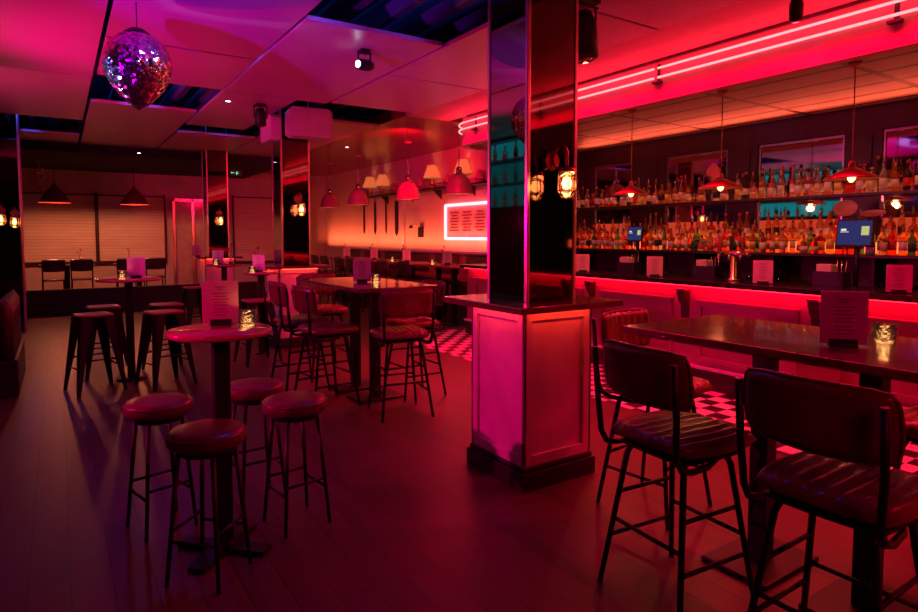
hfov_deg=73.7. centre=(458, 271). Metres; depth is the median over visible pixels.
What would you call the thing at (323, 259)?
dining chair
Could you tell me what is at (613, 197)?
bottle
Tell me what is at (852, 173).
pendant
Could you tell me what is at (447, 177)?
vase
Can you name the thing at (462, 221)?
sign
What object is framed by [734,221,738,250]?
bottle
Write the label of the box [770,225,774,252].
bottle
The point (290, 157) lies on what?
pillar
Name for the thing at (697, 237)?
bottle
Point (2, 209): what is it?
wall lantern
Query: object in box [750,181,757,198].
bottle
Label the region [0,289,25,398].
booth
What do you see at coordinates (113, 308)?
metal stool
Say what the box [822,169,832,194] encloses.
bottle
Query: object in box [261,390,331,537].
bar stool
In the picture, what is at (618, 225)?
bottle
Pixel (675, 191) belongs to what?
bottle
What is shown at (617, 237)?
bottle
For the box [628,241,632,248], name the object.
bottle
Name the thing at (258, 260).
menu card
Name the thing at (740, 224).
bottle
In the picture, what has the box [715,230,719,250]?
bottle
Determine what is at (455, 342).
floor
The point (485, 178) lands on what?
wall frame
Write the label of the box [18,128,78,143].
ceiling panel
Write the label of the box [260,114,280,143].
loudspeaker
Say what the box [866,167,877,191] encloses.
bottle
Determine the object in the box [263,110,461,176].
ceiling
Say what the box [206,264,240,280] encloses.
round table
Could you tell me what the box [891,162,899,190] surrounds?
bottle
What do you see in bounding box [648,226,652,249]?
bottle
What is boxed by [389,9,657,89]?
ceiling panel
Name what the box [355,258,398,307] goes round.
dining table
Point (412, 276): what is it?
dining table
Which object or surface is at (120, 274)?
glass
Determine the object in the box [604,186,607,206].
bottle
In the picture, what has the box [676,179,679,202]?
bottle
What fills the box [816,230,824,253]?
bottle
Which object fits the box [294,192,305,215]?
wall lantern
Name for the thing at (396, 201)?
hanging banner
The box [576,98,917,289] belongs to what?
wall
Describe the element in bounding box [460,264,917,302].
countertop
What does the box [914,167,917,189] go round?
bottle
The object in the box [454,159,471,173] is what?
table lamp
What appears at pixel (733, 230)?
bottle
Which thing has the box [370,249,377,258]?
menu card
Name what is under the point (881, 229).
bottle
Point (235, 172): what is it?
exit sign
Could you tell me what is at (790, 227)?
bottle
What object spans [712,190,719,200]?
bottle
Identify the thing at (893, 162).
bottle
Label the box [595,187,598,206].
bottle
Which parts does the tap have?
handle, handle, handle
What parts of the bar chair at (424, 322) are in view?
leg, leg, seat, leg, backrest, leg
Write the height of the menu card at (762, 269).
0.224 m
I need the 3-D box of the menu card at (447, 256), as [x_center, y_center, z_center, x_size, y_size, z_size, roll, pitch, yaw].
[-0.207,-0.236,10.768,0.172,0.224,0.050,-1,4,-24]
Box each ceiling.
[19,115,271,178]
[28,0,487,137]
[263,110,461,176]
[406,0,855,120]
[459,47,917,152]
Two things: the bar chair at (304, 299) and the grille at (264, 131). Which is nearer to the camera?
the bar chair at (304, 299)
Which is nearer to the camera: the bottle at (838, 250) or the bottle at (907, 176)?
the bottle at (907, 176)
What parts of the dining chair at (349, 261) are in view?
backrest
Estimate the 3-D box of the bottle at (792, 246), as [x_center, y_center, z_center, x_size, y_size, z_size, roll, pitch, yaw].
[3.767,-0.377,6.907,0.061,0.332,0.061,2,4,36]
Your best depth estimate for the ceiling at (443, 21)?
5.83 m
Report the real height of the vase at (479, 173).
0.240 m
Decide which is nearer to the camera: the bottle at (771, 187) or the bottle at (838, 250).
the bottle at (838, 250)
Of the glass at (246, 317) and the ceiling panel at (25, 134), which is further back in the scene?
the ceiling panel at (25, 134)
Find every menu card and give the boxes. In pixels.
[127,257,144,277]
[192,245,201,256]
[202,280,238,325]
[212,250,223,263]
[252,255,264,271]
[343,248,349,256]
[353,259,370,281]
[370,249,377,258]
[403,250,410,261]
[443,252,451,264]
[576,254,589,271]
[647,257,662,276]
[753,260,772,283]
[819,291,868,346]
[886,265,912,293]
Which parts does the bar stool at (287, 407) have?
leg, foot rail, leg, foot rail, seat, leg, foot rail, foot rail, leg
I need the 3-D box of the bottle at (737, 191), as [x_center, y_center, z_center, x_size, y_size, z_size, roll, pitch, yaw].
[3.469,-1.038,7.600,0.078,0.291,0.078,-1,3,-17]
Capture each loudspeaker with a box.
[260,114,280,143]
[285,106,332,140]
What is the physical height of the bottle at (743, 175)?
0.325 m
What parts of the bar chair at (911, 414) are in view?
leg, seat, seat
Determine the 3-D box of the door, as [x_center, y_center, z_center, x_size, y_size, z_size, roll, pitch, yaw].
[-6.914,-0.628,15.962,0.980,2.505,0.070,-2,4,-33]
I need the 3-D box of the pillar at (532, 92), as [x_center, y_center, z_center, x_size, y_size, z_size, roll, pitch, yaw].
[0.473,-1.251,3.960,0.414,2.860,0.414,-2,4,-33]
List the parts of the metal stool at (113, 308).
leg, seat, leg, leg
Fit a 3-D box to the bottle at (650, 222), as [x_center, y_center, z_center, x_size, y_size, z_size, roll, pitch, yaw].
[2.751,-0.667,8.802,0.070,0.411,0.070,-2,4,-28]
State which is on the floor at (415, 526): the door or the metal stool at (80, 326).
the metal stool at (80, 326)
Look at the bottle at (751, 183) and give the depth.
7.54 m
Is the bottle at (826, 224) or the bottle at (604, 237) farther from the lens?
the bottle at (604, 237)
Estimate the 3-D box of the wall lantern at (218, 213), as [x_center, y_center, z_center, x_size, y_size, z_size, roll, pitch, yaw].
[-4.759,-1.089,12.197,0.118,0.339,0.204,-2,4,-33]
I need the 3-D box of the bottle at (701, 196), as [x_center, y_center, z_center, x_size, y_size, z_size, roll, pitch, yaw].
[3.182,-1.032,8.026,0.101,0.231,0.101,-1,4,-19]
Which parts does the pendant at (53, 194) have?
lamp shade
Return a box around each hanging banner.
[363,205,364,232]
[373,201,375,233]
[385,202,386,231]
[394,200,398,235]
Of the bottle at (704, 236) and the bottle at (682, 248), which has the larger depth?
the bottle at (682, 248)
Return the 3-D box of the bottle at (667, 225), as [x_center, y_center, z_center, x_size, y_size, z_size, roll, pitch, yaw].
[2.917,-0.586,8.571,0.107,0.277,0.107,-1,3,-17]
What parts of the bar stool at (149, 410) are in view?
leg, foot rail, leg, foot rail, seat, foot rail, leg, foot rail, leg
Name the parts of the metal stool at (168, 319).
leg, foot rail, leg, seat, leg, foot rail, leg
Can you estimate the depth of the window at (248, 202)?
16.74 m
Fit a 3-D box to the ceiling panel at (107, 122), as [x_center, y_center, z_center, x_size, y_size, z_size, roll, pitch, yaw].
[-5.306,-2.295,9.868,1.255,0.040,4.280,-2,4,-33]
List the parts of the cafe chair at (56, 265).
leg, backrest, seat, leg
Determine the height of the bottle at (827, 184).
0.322 m
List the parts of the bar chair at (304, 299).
leg, backrest, leg, seat, seat, leg, leg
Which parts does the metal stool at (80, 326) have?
leg, leg, foot rail, seat, foot rail, leg, leg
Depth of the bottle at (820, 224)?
6.83 m
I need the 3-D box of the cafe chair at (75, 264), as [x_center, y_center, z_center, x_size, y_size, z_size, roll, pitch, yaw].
[-7.855,0.172,12.765,0.420,0.880,0.448,-2,4,-31]
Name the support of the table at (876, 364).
on the floor at (415, 526)
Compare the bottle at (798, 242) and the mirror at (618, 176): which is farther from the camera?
the mirror at (618, 176)
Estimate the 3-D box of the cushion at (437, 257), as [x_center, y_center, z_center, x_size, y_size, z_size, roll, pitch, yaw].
[-0.254,-0.158,12.226,0.051,0.380,0.920,-2,4,-33]
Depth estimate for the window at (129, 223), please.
15.13 m
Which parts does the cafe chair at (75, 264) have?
leg, seat, backrest, leg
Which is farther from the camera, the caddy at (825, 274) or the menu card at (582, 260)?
the menu card at (582, 260)
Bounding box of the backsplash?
[596,217,917,237]
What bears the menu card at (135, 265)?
on the round table at (129, 304)
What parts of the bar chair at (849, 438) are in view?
leg, leg, backrest, seat, seat, leg, leg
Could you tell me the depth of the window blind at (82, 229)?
14.34 m
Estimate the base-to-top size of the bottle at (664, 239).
0.332 m
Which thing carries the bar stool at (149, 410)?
on the floor at (415, 526)
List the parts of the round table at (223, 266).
post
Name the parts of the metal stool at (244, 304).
leg, leg, seat, leg, leg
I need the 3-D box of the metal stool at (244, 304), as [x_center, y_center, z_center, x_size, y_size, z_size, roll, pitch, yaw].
[-2.482,0.728,7.537,0.450,0.774,0.450,-3,4,-39]
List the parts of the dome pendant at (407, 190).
lamp shade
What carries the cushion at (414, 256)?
on the banquette
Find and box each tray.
[617,262,641,273]
[693,265,722,278]
[812,271,850,286]
[833,200,857,215]
[860,210,885,216]
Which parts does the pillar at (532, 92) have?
corner trim, mirror panel, mirror panel, corner trim, mirror panel, corner trim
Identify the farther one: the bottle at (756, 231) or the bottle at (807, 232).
the bottle at (756, 231)
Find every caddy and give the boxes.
[617,254,641,273]
[693,257,722,278]
[812,261,850,286]
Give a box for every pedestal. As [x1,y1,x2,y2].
[191,255,242,284]
[265,263,330,348]
[443,294,622,492]
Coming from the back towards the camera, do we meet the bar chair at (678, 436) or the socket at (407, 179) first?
the socket at (407, 179)
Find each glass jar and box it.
[0,215,4,224]
[11,218,18,227]
[218,217,223,224]
[298,204,304,214]
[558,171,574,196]
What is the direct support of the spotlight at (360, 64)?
attached to the ceiling panel at (314, 60)
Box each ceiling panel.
[0,0,107,75]
[0,65,91,119]
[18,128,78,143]
[80,98,196,148]
[97,35,254,89]
[106,0,321,58]
[157,130,254,151]
[186,88,295,129]
[224,14,441,103]
[227,119,377,156]
[331,73,482,113]
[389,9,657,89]
[591,0,745,28]
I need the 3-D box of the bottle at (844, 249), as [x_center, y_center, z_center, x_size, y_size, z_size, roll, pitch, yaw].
[4.006,-0.340,6.341,0.060,0.324,0.060,0,3,-3]
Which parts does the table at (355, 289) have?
post, plate, post, plate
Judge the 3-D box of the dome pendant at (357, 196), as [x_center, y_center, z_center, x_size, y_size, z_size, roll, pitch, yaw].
[-2.175,-1.968,13.185,0.479,1.058,0.479,-2,4,-33]
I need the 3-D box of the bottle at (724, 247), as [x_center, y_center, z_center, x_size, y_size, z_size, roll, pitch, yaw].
[3.309,-0.414,7.623,0.077,0.322,0.077,1,3,16]
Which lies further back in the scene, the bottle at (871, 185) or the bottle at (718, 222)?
the bottle at (718, 222)
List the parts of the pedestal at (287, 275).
panel frame, panel frame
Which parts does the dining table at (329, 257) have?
post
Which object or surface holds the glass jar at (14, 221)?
on the wall lantern at (14, 219)
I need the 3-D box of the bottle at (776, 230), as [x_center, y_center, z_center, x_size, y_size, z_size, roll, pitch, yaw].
[3.666,-0.353,7.071,0.080,0.265,0.080,3,4,42]
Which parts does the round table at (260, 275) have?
post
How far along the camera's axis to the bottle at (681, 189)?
8.27 m
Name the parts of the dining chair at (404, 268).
backrest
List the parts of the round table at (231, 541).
post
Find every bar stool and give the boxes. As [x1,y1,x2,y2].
[122,393,197,542]
[164,418,252,594]
[231,377,284,498]
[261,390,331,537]
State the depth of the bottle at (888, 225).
6.25 m
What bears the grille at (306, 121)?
attached to the loudspeaker at (306, 123)
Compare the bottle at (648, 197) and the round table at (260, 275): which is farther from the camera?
the bottle at (648, 197)
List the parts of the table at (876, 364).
plate, post, plate, post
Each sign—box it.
[229,165,241,175]
[444,201,486,239]
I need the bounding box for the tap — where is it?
[717,235,751,280]
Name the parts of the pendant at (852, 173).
bulb, lamp shade, cord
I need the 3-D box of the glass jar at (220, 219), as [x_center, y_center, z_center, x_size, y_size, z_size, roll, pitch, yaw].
[-4.735,-1.006,12.166,0.101,0.152,0.101,-2,4,-33]
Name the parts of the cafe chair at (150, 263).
backrest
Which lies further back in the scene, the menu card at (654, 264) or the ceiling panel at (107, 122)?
the ceiling panel at (107, 122)
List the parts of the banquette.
cap rail, panel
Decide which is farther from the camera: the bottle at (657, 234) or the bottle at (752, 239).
the bottle at (657, 234)
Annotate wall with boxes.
[21,168,326,291]
[26,281,257,316]
[326,147,486,269]
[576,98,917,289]
[576,100,917,287]
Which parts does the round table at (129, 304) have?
post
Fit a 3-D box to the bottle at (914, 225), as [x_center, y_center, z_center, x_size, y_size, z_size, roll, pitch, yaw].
[4.413,-0.306,5.928,0.072,0.304,0.072,2,4,32]
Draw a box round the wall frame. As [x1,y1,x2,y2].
[402,175,486,248]
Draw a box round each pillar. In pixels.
[0,113,27,331]
[201,126,229,256]
[271,100,310,265]
[487,0,578,302]
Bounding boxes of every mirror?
[593,162,630,225]
[665,150,727,238]
[756,135,844,230]
[879,125,917,233]
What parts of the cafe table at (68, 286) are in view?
post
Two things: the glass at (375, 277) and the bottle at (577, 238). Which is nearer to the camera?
the glass at (375, 277)
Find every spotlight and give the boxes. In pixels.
[253,103,267,127]
[355,48,374,70]
[578,0,600,63]
[788,0,803,22]
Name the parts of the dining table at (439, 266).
post, plate, post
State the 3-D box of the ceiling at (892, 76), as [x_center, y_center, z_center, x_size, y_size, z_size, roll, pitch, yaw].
[3.874,-1.760,5.310,2.200,0.120,10.800,-2,4,-33]
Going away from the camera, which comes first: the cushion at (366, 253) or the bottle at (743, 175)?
the bottle at (743, 175)
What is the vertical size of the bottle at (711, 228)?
0.263 m
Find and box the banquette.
[334,247,486,320]
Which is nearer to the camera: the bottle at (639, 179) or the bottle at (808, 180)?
the bottle at (808, 180)
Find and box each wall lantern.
[0,204,5,225]
[10,207,18,227]
[216,208,223,224]
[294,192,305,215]
[544,144,576,198]
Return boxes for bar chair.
[262,280,330,391]
[284,285,360,405]
[296,273,349,375]
[367,289,435,422]
[385,279,450,401]
[591,308,713,530]
[592,339,757,611]
[734,367,917,611]
[893,406,917,546]
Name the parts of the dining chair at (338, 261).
backrest, seat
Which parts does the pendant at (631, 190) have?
lamp shade, cord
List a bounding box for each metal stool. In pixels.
[63,311,127,397]
[85,304,126,380]
[134,309,197,391]
[141,302,185,369]
[180,285,202,324]
[234,298,282,366]
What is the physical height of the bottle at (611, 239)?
0.230 m
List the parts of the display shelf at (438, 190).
gallery rail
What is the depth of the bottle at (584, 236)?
9.63 m
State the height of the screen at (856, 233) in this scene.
0.760 m
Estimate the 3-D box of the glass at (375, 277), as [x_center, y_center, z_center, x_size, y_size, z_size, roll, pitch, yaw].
[-0.814,0.063,6.006,0.096,0.078,0.096,-2,4,-33]
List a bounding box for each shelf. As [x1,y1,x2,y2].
[366,176,486,205]
[576,190,917,210]
[576,248,917,258]
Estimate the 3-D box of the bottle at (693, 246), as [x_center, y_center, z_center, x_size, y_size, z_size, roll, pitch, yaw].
[3.021,-0.382,7.866,0.089,0.231,0.089,-2,4,-28]
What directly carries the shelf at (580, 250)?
attached to the wall at (742, 144)
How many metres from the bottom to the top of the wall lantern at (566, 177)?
0.339 m
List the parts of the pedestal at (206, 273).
panel frame, panel frame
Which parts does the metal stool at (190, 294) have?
leg, leg, seat, leg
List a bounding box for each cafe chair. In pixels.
[41,259,65,289]
[70,259,93,288]
[116,258,138,286]
[144,258,165,285]
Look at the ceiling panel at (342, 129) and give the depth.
10.91 m
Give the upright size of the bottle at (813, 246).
0.213 m
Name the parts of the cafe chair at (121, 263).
backrest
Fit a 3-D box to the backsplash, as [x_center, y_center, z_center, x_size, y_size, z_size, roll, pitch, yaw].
[4.333,-0.456,6.644,0.006,0.240,9.600,-2,4,-33]
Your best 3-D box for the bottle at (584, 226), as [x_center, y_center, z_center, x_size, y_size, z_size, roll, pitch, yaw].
[2.030,-0.694,9.903,0.082,0.338,0.082,-3,4,-37]
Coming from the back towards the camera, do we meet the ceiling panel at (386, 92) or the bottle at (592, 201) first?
the bottle at (592, 201)
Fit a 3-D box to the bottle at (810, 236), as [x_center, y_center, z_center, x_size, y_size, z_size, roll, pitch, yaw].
[3.877,-0.344,6.746,0.076,0.284,0.076,2,4,33]
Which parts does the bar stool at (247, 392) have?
leg, leg, foot rail, seat, foot rail, leg, leg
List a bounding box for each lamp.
[363,177,376,195]
[375,174,388,194]
[409,224,423,236]
[423,165,439,187]
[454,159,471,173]
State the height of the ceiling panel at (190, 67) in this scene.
0.040 m
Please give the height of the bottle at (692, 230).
0.238 m
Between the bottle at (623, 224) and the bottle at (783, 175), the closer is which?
the bottle at (783, 175)
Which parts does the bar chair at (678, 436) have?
leg, backrest, leg, seat, leg, seat, leg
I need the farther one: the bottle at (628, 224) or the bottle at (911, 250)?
the bottle at (628, 224)
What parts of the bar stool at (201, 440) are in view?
leg, foot rail, foot rail, leg, seat, leg, foot rail, foot rail, leg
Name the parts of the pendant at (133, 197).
lamp shade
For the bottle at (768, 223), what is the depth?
7.33 m
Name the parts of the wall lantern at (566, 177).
plate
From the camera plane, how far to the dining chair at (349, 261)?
12.75 m
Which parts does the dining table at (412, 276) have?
post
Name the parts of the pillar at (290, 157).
corner trim, mirror panel, mirror panel, corner trim, corner trim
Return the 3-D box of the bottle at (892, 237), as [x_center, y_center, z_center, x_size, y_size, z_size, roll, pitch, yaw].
[4.310,-0.330,6.086,0.079,0.332,0.079,-1,3,-14]
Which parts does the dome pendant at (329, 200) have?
lamp shade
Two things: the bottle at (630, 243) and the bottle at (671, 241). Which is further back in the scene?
the bottle at (630, 243)
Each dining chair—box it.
[311,255,334,297]
[317,255,346,304]
[331,256,361,306]
[343,257,368,307]
[362,258,390,313]
[373,259,406,280]
[394,261,430,317]
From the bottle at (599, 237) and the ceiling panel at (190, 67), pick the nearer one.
the ceiling panel at (190, 67)
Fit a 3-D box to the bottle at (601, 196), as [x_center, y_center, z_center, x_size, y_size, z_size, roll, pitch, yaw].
[2.220,-1.140,9.499,0.074,0.275,0.074,2,4,35]
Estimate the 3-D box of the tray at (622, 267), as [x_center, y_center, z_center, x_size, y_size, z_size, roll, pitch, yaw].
[2.072,-0.046,7.436,0.152,0.130,0.262,-2,4,-33]
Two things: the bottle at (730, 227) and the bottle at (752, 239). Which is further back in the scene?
the bottle at (730, 227)
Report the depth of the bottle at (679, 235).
8.04 m
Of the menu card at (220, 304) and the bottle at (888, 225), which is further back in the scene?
the bottle at (888, 225)
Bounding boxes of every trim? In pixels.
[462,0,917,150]
[466,0,869,116]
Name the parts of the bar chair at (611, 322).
leg, backrest, leg, seat, leg, leg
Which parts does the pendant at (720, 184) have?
lamp shade, cord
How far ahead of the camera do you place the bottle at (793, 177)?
7.11 m
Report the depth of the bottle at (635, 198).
8.93 m
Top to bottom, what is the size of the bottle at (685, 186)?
0.385 m
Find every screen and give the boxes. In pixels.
[627,226,643,261]
[835,219,875,285]
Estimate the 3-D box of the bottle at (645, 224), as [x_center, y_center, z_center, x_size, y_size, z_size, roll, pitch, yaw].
[2.704,-0.642,8.882,0.065,0.353,0.065,3,4,37]
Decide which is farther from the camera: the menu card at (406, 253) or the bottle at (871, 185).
the menu card at (406, 253)
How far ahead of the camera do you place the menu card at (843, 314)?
2.50 m
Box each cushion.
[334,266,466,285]
[350,250,359,256]
[364,251,379,265]
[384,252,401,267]
[411,253,428,270]
[434,254,458,273]
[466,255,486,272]
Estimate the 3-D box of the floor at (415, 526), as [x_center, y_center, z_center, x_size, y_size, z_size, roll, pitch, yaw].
[-1.670,1.169,7.472,9.300,0.100,20.200,-2,4,-33]
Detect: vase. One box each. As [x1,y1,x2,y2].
[227,244,232,263]
[390,183,397,192]
[416,179,423,189]
[443,174,449,185]
[475,169,484,181]
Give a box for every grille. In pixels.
[260,115,269,141]
[292,107,329,135]
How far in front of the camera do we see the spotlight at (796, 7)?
4.33 m
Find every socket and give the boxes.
[405,175,410,181]
[456,167,461,173]
[848,160,855,166]
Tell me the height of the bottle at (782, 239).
0.285 m
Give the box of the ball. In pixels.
[102,2,171,109]
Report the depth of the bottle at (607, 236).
9.20 m
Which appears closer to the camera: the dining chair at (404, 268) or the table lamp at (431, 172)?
the dining chair at (404, 268)
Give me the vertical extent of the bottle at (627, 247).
0.284 m
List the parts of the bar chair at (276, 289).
leg, backrest, seat, leg, seat, leg, leg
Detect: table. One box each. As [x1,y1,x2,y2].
[38,264,95,288]
[95,276,160,381]
[165,322,271,574]
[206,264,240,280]
[243,271,277,354]
[301,277,436,403]
[328,256,369,302]
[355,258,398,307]
[387,260,436,280]
[413,263,465,326]
[622,315,917,611]
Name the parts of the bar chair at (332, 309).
leg, backrest, seat, seat, leg, leg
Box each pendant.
[38,161,70,202]
[120,165,148,204]
[320,163,339,207]
[347,155,368,204]
[395,141,420,199]
[445,127,472,194]
[613,109,648,196]
[699,90,742,190]
[823,61,880,181]
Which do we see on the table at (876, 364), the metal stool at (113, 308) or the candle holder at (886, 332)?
the candle holder at (886, 332)
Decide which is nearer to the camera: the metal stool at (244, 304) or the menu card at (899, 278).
the menu card at (899, 278)
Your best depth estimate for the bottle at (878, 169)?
6.38 m
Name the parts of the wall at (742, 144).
pilaster panel, pilaster panel, pilaster panel, cornice, pilaster panel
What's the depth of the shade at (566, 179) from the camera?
3.67 m
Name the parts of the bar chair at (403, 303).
leg, leg, seat, seat, backrest, leg, leg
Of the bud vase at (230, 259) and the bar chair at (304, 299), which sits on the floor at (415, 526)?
the bar chair at (304, 299)
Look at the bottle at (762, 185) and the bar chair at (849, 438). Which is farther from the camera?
the bottle at (762, 185)
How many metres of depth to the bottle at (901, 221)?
6.17 m
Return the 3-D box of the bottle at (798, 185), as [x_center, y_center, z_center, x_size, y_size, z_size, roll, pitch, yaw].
[3.873,-1.000,6.973,0.077,0.287,0.077,-2,4,-27]
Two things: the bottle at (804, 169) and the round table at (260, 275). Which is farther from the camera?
the round table at (260, 275)
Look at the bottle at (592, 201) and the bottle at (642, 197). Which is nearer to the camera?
the bottle at (642, 197)
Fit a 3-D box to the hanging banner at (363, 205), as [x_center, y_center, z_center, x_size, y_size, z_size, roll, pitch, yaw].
[-2.437,-1.376,15.681,0.024,0.832,0.110,-2,4,-33]
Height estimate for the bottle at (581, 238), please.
0.291 m
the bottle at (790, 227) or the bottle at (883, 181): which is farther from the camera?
the bottle at (790, 227)
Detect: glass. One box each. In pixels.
[117,271,126,278]
[212,260,218,264]
[237,309,256,325]
[248,266,255,272]
[371,274,380,281]
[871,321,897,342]
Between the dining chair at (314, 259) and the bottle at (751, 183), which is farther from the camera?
the dining chair at (314, 259)
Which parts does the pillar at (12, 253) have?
corner trim, mirror panel, corner trim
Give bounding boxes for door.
[172,198,203,284]
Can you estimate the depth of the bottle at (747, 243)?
7.36 m
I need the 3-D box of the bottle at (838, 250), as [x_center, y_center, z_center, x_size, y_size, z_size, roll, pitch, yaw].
[4.038,-0.353,6.497,0.079,0.332,0.079,3,4,37]
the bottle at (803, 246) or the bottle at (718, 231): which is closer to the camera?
the bottle at (803, 246)
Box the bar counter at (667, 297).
[460,264,917,408]
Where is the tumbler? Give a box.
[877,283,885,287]
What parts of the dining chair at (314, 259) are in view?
backrest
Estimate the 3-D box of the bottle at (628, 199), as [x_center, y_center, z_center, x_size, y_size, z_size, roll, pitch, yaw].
[2.515,-1.133,9.050,0.075,0.314,0.075,1,3,11]
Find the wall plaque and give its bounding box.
[706,163,719,180]
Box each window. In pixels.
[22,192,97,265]
[96,193,166,263]
[232,195,272,263]
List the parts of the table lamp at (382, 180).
lamp shade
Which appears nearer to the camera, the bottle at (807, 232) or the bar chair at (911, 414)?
the bar chair at (911, 414)
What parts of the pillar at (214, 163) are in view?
corner trim, mirror panel, mirror panel, corner trim, corner trim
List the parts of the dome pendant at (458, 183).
stem, lamp shade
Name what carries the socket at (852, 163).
attached to the pendant at (852, 173)
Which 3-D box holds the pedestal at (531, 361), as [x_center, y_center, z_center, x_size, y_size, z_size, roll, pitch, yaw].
[0.473,0.745,4.076,0.840,1.140,0.840,-2,4,-33]
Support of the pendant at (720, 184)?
hanging from the ceiling at (892, 76)
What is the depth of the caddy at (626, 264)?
7.39 m
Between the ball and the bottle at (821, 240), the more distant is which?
the bottle at (821, 240)
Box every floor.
[0,292,917,611]
[413,328,917,473]
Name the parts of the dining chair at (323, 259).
backrest, seat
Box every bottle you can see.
[576,190,579,207]
[576,231,578,247]
[580,188,583,207]
[580,231,583,247]
[582,218,586,235]
[583,228,585,247]
[585,189,589,207]
[586,224,591,238]
[586,230,590,247]
[589,194,594,206]
[592,227,595,247]
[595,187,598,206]
[597,220,601,233]
[597,228,601,248]
[600,189,603,206]
[603,228,606,248]
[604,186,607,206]
[605,187,609,205]
[606,231,609,248]
[608,233,613,248]
[610,186,615,205]
[610,219,615,233]
[612,228,614,248]
[615,224,620,237]
[615,228,619,248]
[620,188,625,205]
[621,214,625,236]
[621,229,625,248]
[626,184,631,204]
[626,216,630,235]
[626,229,628,248]
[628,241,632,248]
[633,182,637,204]
[637,179,639,204]
[640,187,645,204]
[641,232,646,249]
[644,215,646,236]
[646,185,652,203]
[646,224,649,249]
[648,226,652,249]
[649,211,652,233]
[652,185,657,203]
[652,227,654,249]
[653,212,657,234]
[654,225,658,249]
[658,184,664,203]
[658,215,663,235]
[658,228,661,249]
[662,225,666,249]
[665,182,670,202]
[666,220,669,239]
[667,231,674,249]
[669,181,672,202]
[672,180,677,202]
[674,233,677,249]
[675,213,680,237]
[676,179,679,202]
[676,226,680,249]
[679,176,683,201]
[681,223,687,238]
[681,233,684,249]
[683,175,686,191]
[683,231,688,250]
[684,184,690,201]
[688,222,694,239]
[688,232,691,250]
[690,235,697,250]
[695,209,700,237]
[695,223,699,250]
[697,184,705,200]
[698,235,704,250]
[700,228,706,250]
[701,214,707,236]
[706,178,711,200]
[706,234,713,250]
[707,220,714,239]
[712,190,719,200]
[714,221,721,238]
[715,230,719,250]
[720,190,727,199]
[722,214,728,234]
[722,225,726,249]
[726,226,732,249]
[728,222,735,234]
[729,235,736,250]
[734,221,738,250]
[735,176,741,198]
[738,213,742,237]
[739,227,745,250]
[740,174,744,198]
[743,172,747,198]
[743,212,749,239]
[744,233,748,250]
[749,171,756,198]
[749,228,755,251]
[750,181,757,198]
[750,219,758,236]
[756,229,761,251]
[759,174,765,197]
[759,229,766,251]
[765,210,770,237]
[766,231,769,251]
[767,176,775,197]
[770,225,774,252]
[772,210,779,236]
[775,229,778,252]
[777,167,784,196]
[779,227,785,252]
[780,206,786,234]
[782,162,785,196]
[784,226,788,252]
[788,216,797,239]
[789,164,795,196]
[789,223,795,252]
[794,171,803,195]
[796,232,803,252]
[798,214,805,239]
[799,234,807,252]
[801,168,806,195]
[804,169,812,195]
[805,220,814,239]
[807,227,812,252]
[809,234,818,253]
[811,166,816,194]
[814,169,821,194]
[816,208,823,237]
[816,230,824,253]
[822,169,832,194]
[824,165,831,194]
[824,211,833,239]
[826,223,834,253]
[833,215,838,235]
[834,169,842,193]
[835,236,841,253]
[842,247,848,253]
[844,181,854,193]
[848,247,853,253]
[855,164,863,192]
[863,164,866,192]
[865,242,875,254]
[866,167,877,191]
[875,156,880,191]
[877,221,882,254]
[879,157,887,191]
[879,226,887,254]
[885,215,895,237]
[887,222,896,254]
[888,158,894,190]
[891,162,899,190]
[897,201,905,240]
[898,224,907,254]
[903,160,911,189]
[907,217,917,237]
[907,227,915,255]
[909,159,913,189]
[913,224,917,255]
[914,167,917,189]
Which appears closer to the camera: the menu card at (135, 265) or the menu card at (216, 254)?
the menu card at (135, 265)
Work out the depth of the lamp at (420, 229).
13.19 m
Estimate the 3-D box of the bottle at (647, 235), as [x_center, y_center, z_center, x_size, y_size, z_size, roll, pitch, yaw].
[2.663,-0.486,8.609,0.077,0.353,0.077,0,3,-2]
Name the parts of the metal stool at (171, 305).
leg, seat, leg, leg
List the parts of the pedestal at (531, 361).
panel frame, panel frame, panel frame, panel frame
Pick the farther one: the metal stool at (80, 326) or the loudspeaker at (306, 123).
the loudspeaker at (306, 123)
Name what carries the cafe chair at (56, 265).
on the floor
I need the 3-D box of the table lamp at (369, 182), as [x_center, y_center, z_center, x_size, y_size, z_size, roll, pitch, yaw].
[-2.197,-2.085,15.078,0.360,0.480,0.360,-2,4,-33]
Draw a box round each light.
[458,0,917,134]
[590,240,907,253]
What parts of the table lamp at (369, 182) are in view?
lamp shade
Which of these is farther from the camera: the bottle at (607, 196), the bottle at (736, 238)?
the bottle at (607, 196)
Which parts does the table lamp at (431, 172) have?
lamp shade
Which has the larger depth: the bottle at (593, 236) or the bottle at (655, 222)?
the bottle at (593, 236)
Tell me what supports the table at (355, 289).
on the floor at (415, 526)
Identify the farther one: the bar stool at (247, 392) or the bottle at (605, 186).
the bottle at (605, 186)
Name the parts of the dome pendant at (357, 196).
lamp shade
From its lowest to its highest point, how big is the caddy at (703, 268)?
0.230 m
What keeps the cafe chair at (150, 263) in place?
on the floor
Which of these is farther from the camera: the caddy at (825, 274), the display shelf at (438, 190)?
the display shelf at (438, 190)
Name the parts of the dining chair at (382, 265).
backrest, seat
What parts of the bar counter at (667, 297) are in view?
panel, panel, panel, moulding, panel, panel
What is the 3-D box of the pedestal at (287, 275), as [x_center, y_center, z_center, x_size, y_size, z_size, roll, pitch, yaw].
[-2.385,0.472,8.783,0.840,1.140,0.840,-2,4,-33]

